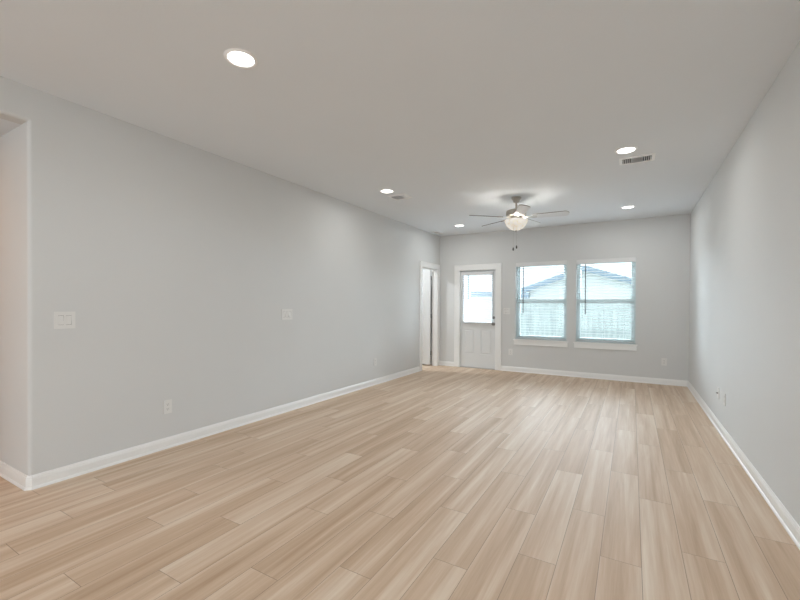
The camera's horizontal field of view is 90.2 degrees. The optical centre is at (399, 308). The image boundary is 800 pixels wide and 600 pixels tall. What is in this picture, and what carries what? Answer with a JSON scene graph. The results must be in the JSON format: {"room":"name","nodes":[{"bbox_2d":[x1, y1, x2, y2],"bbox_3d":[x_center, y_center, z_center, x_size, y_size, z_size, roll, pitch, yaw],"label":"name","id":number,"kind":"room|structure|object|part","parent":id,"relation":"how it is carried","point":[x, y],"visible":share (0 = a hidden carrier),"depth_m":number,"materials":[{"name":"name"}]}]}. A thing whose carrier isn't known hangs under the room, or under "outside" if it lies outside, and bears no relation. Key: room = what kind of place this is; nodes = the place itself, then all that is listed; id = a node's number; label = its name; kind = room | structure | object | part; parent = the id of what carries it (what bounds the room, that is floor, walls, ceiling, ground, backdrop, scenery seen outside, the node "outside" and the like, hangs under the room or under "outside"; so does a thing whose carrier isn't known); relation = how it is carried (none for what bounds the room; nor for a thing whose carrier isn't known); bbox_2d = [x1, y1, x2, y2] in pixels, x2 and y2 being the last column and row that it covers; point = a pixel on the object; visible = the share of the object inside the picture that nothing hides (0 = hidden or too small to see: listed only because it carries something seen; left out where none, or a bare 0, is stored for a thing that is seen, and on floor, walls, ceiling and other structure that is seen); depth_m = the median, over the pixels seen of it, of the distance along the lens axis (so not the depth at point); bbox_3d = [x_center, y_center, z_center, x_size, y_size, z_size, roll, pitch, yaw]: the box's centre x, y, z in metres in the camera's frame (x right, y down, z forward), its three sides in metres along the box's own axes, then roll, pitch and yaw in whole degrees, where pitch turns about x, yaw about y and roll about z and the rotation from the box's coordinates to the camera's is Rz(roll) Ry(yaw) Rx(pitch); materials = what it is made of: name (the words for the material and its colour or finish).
{"room":"empty living room","nodes":[
{"label":"empty living room","id":0,"kind":"room"},
{"bbox_2d":[0,118,20,136],"bbox_3d":[-4.197,-1.326,2.561,2.548,0.100,2.018,1,1,30],"label":"ceiling","id":1,"kind":"structure","parent":0,"point":[6,126],"depth_m":2.78,"materials":[{"name":"paint"}]},
{"bbox_2d":[0,125,21,471],"bbox_3d":[-3.692,-0.053,3.450,2.546,2.555,0.115,1,1,30],"label":"wall","id":2,"kind":"structure","parent":0,"point":[10,142],"depth_m":2.86,"materials":[{"name":"paint"}]},
{"bbox_2d":[0,76,439,475],"bbox_3d":[-2.286,-0.137,3.219,0.115,2.740,12.266,1,1,30],"label":"wall","id":3,"kind":"structure","parent":0,"point":[177,264],"depth_m":3.57,"materials":[{"name":"paint"}]},
{"bbox_2d":[54,312,74,328],"bbox_3d":[-2.418,0.083,2.874,0.008,0.122,0.124,1,1,30],"label":"light switch","id":4,"kind":"object","parent":3,"relation":"attached to","point":[62,320],"visible":1,"depth_m":2.87,"materials":[{"name":"white plastic"}]},
{"bbox_2d":[163,399,171,413],"bbox_3d":[-2.052,0.867,3.518,0.006,0.118,0.074,1,1,30],"label":"wall outlet","id":5,"kind":"object","parent":3,"relation":"attached to","point":[167,404],"visible":1,"depth_m":3.51,"materials":[{"name":"white plastic"}]},
{"bbox_2d":[0,367,419,490],"bbox_3d":[-2.225,1.165,5.858,2.682,0.095,5.782,1,1,30],"label":"baseboard","id":6,"kind":"structure","parent":3,"relation":"attached to","point":[19,479],"depth_m":3.44,"materials":[{"name":"paint"}]},
{"bbox_2d":[281,309,291,319],"bbox_3d":[-1.339,0.069,4.727,0.008,0.126,0.168,1,1,30],"label":"light switch","id":7,"kind":"object","parent":3,"relation":"attached to","point":[286,314],"visible":1,"depth_m":4.72,"materials":[{"name":"white plastic"}]},
{"bbox_2d":[419,261,439,370],"bbox_3d":[0.262,0.139,8.277,0.827,2.132,0.904,1,1,30],"label":"door","id":8,"kind":"structure","parent":3,"relation":"in","point":[425,275],"depth_m":8.40,"materials":[{"name":"paint"}]},
{"bbox_2d":[0,364,799,599],"bbox_3d":[-1.478,1.300,2.762,7.188,0.120,12.576,1,1,30],"label":"floor","id":9,"kind":"structure","parent":0,"point":[440,482],"depth_m":2.47,"materials":[{"name":"brown wood"}]},
{"bbox_2d":[0,0,799,235],"bbox_3d":[-1.465,-1.559,2.739,7.188,0.120,12.576,1,1,30],"label":"ceiling","id":10,"kind":"structure","parent":0,"point":[462,109],"depth_m":2.66,"materials":[{"name":"paint"}]},
{"bbox_2d":[223,48,257,67],"bbox_3d":[-0.950,-1.490,2.380,0.192,0.008,0.192,1,1,30],"label":"recessed light","id":11,"kind":"object","parent":10,"relation":"in","point":[241,58],"visible":1,"depth_m":2.37,"materials":[{"name":"white plastic"}]},
{"bbox_2d":[380,189,393,192],"bbox_3d":[-0.167,-1.508,5.123,0.192,0.008,0.192,1,1,30],"label":"recessed light","id":12,"kind":"object","parent":10,"relation":"in","point":[381,190],"visible":1,"depth_m":5.12,"materials":[{"name":"white plastic"}]},
{"bbox_2d":[388,193,411,199],"bbox_3d":[0.002,-1.507,5.388,0.260,0.013,0.220,1,1,30],"label":"ceiling vent","id":13,"kind":"object","parent":10,"relation":"in","point":[399,196],"visible":1,"depth_m":5.36,"materials":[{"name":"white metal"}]},
{"bbox_2d":[469,196,568,250],"bbox_3d":[1.618,-1.139,5.399,1.245,0.733,1.270,1,1,30],"label":"ceiling fan","id":14,"kind":"object","parent":10,"relation":"hanging from","point":[516,222],"visible":1,"depth_m":5.30,"materials":[{"name":"silver metal"}]},
{"bbox_3d":[1.576,-1.130,5.406,0.306,0.144,0.306,1,1,30],"label":"lamp shade","id":15,"kind":"part","parent":14,"relation":"part of","materials":[{"name":"white glass"}]},
{"bbox_3d":[1.522,-1.231,4.973,0.140,0.008,0.460,13,2,7],"label":"blade","id":16,"kind":"part","parent":14,"relation":"part of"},
{"bbox_3d":[1.874,-1.235,5.722,0.140,0.008,0.460,-17,-11,42],"label":"blade","id":17,"kind":"part","parent":14,"relation":"part of","materials":[{"name":"grey"}]},
{"bbox_3d":[1.970,-1.231,5.220,0.460,0.008,0.140,1,-13,25],"label":"blade","id":18,"kind":"part","parent":14,"relation":"part of","materials":[{"name":"grey wood"}]},
{"bbox_2d":[614,146,637,153],"bbox_3d":[2.124,-1.486,3.744,0.192,0.008,0.192,1,1,30],"label":"recessed light","id":19,"kind":"object","parent":10,"relation":"in","point":[628,149],"visible":1,"depth_m":3.74,"materials":[{"name":"white plastic"}]},
{"bbox_2d":[621,205,634,208],"bbox_3d":[3.370,-1.498,5.888,0.192,0.008,0.192,1,1,30],"label":"recessed light","id":20,"kind":"object","parent":10,"relation":"in","point":[629,206],"visible":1,"depth_m":5.90,"materials":[{"name":"white plastic"}]},
{"bbox_2d":[619,153,655,164],"bbox_3d":[2.362,-1.485,3.974,0.307,0.013,0.210,1,1,30],"label":"ceiling vent","id":21,"kind":"object","parent":10,"relation":"in","point":[647,157],"visible":1,"depth_m":3.96,"materials":[{"name":"white metal"}]},
{"bbox_2d":[461,272,492,322],"bbox_3d":[1.559,-0.222,8.064,0.658,1.019,0.055,1,1,30],"label":"window blind","id":22,"kind":"object","parent":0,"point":[473,273],"visible":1,"depth_m":8.06,"materials":[{"name":"plastic"}]},
{"bbox_2d":[423,214,689,380],"bbox_3d":[1.867,-0.155,7.991,6.388,2.740,0.160,1,1,30],"label":"wall","id":23,"kind":"structure","parent":0,"point":[660,246],"depth_m":6.97,"materials":[{"name":"paint"}]},
{"bbox_2d":[454,263,501,369],"bbox_3d":[1.595,0.158,8.129,0.988,2.109,0.198,1,1,30],"label":"door","id":24,"kind":"structure","parent":23,"relation":"in","point":[476,345],"depth_m":8.10,"materials":[{"name":"paint"}]},
{"bbox_3d":[1.592,-0.210,8.118,0.656,1.031,0.062,1,1,30],"label":"glass frame","id":25,"kind":"part","parent":24,"relation":"part of","materials":[{"name":"glass"}]},
{"bbox_2d":[503,308,509,313],"bbox_3d":[2.081,0.048,7.770,0.124,0.122,0.008,1,1,30],"label":"light switch","id":26,"kind":"object","parent":23,"relation":"attached to","point":[506,310],"visible":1,"depth_m":7.77,"materials":[{"name":"white plastic"}]},
{"bbox_2d":[513,265,567,346],"bbox_3d":[2.656,-0.091,7.512,0.985,1.573,0.185,1,1,30],"label":"window","id":27,"kind":"structure","parent":23,"relation":"in","point":[536,342],"depth_m":7.48,"materials":[{"name":"white plastic"}]},
{"bbox_3d":[2.633,0.601,7.484,0.985,0.022,0.107,1,1,30],"label":"sill","id":28,"kind":"part","parent":27,"relation":"part of","materials":[{"name":"paint"}]},
{"bbox_2d":[516,260,566,340],"bbox_3d":[2.638,-0.149,7.475,0.912,1.453,0.073,1,1,30],"label":"window blind","id":29,"kind":"object","parent":27,"relation":"attached to","point":[546,263],"visible":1,"depth_m":7.46,"materials":[{"name":"plastic"}]},
{"bbox_3d":[2.639,0.569,7.489,0.892,0.018,0.050,1,1,30],"label":"rail","id":30,"kind":"part","parent":29,"relation":"part of","materials":[{"name":"plastic"}]},
{"bbox_3d":[2.675,0.192,7.544,0.856,0.732,0.028,1,1,30],"label":"sash","id":31,"kind":"part","parent":27,"relation":"part of","materials":[{"name":"clear glass"}]},
{"bbox_3d":[2.693,-0.471,7.565,0.856,0.750,0.028,1,1,30],"label":"sash","id":32,"kind":"part","parent":27,"relation":"part of","materials":[{"name":"clear glass"}]},
{"bbox_2d":[440,361,687,386],"bbox_3d":[2.706,1.176,7.405,4.327,0.095,0.020,1,1,30],"label":"baseboard","id":33,"kind":"structure","parent":23,"relation":"attached to","point":[660,381],"depth_m":7.00,"materials":[{"name":"paint"}]},
{"bbox_2d":[573,262,636,350],"bbox_3d":[3.585,-0.083,6.971,0.987,1.573,0.185,1,1,30],"label":"window","id":34,"kind":"structure","parent":23,"relation":"in","point":[578,344],"depth_m":6.92,"materials":[{"name":"white plastic"}]},
{"bbox_3d":[3.562,0.610,6.943,0.987,0.022,0.107,1,1,30],"label":"sill","id":35,"kind":"part","parent":34,"relation":"part of","materials":[{"name":"paint"}]},
{"bbox_3d":[3.604,0.201,7.004,0.858,0.732,0.028,1,1,30],"label":"sash","id":36,"kind":"part","parent":34,"relation":"part of","materials":[{"name":"clear glass"}]},
{"bbox_2d":[576,257,635,342],"bbox_3d":[3.567,-0.143,6.934,0.914,1.448,0.073,1,1,30],"label":"window blind","id":37,"kind":"object","parent":34,"relation":"attached to","point":[628,259],"visible":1,"depth_m":6.92,"materials":[{"name":"plastic"}]},
{"bbox_3d":[3.568,0.572,6.948,0.894,0.018,0.050,1,1,30],"label":"rail","id":38,"kind":"part","parent":37,"relation":"part of","materials":[{"name":"plastic"}]},
{"bbox_3d":[3.622,-0.462,7.025,0.858,0.750,0.028,1,1,30],"label":"sash","id":39,"kind":"part","parent":34,"relation":"part of","materials":[{"name":"clear glass"}]},
{"bbox_2d":[661,358,666,365],"bbox_3d":[4.300,0.868,6.484,0.074,0.118,0.006,1,1,30],"label":"wall outlet","id":40,"kind":"object","parent":23,"relation":"attached to","point":[663,360],"visible":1,"depth_m":6.48,"materials":[{"name":"white plastic"}]},
{"bbox_2d":[689,41,799,525],"bbox_3d":[1.564,-0.101,1.005,0.115,2.740,12.541,1,1,30],"label":"wall","id":41,"kind":"structure","parent":0,"point":[744,290],"depth_m":2.90,"materials":[{"name":"paint"}]},
{"bbox_2d":[723,392,725,405],"bbox_3d":[3.149,0.878,3.865,0.006,0.118,0.074,1,1,30],"label":"wall outlet","id":42,"kind":"object","parent":41,"relation":"attached to","point":[724,394],"visible":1,"depth_m":3.85,"materials":[{"name":"white plastic"}]},
{"bbox_2d":[687,381,799,549],"bbox_3d":[1.488,1.221,1.030,0.020,0.095,12.266,1,1,30],"label":"baseboard","id":43,"kind":"structure","parent":41,"relation":"attached to","point":[791,526],"depth_m":2.82,"materials":[{"name":"paint"}]},
{"label":"outside","id":44,"kind":"structure","parent":0,"visible":0},
{"bbox_3d":[17.076,1.617,29.378,60.000,0.100,52.054,1,1,30],"label":"ground","id":45,"kind":"structure","parent":44,"visible":0},
{"bbox_2d":[471,264,630,337],"bbox_3d":[9.042,-0.714,22.213,8.780,4.600,7.500,1,1,30],"label":"house","id":46,"kind":"structure","parent":45,"relation":"on","point":[624,282],"depth_m":19.14,"materials":[{"name":"white paint"}]},
{"bbox_2d":[520,304,630,338],"bbox_3d":[10.067,0.780,8.693,15.472,1.836,0.146,1,1,30],"label":"picket fence","id":47,"kind":"object","parent":45,"relation":"on","point":[614,317],"visible":0.1,"depth_m":11.38,"materials":[{"name":"white wood"}]},
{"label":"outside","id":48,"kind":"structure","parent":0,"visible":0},
{"bbox_2d":[465,316,476,321],"bbox_3d":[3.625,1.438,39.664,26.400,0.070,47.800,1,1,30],"label":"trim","id":49,"kind":"structure","parent":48,"point":[472,319],"depth_m":49.41,"materials":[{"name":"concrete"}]}
]}

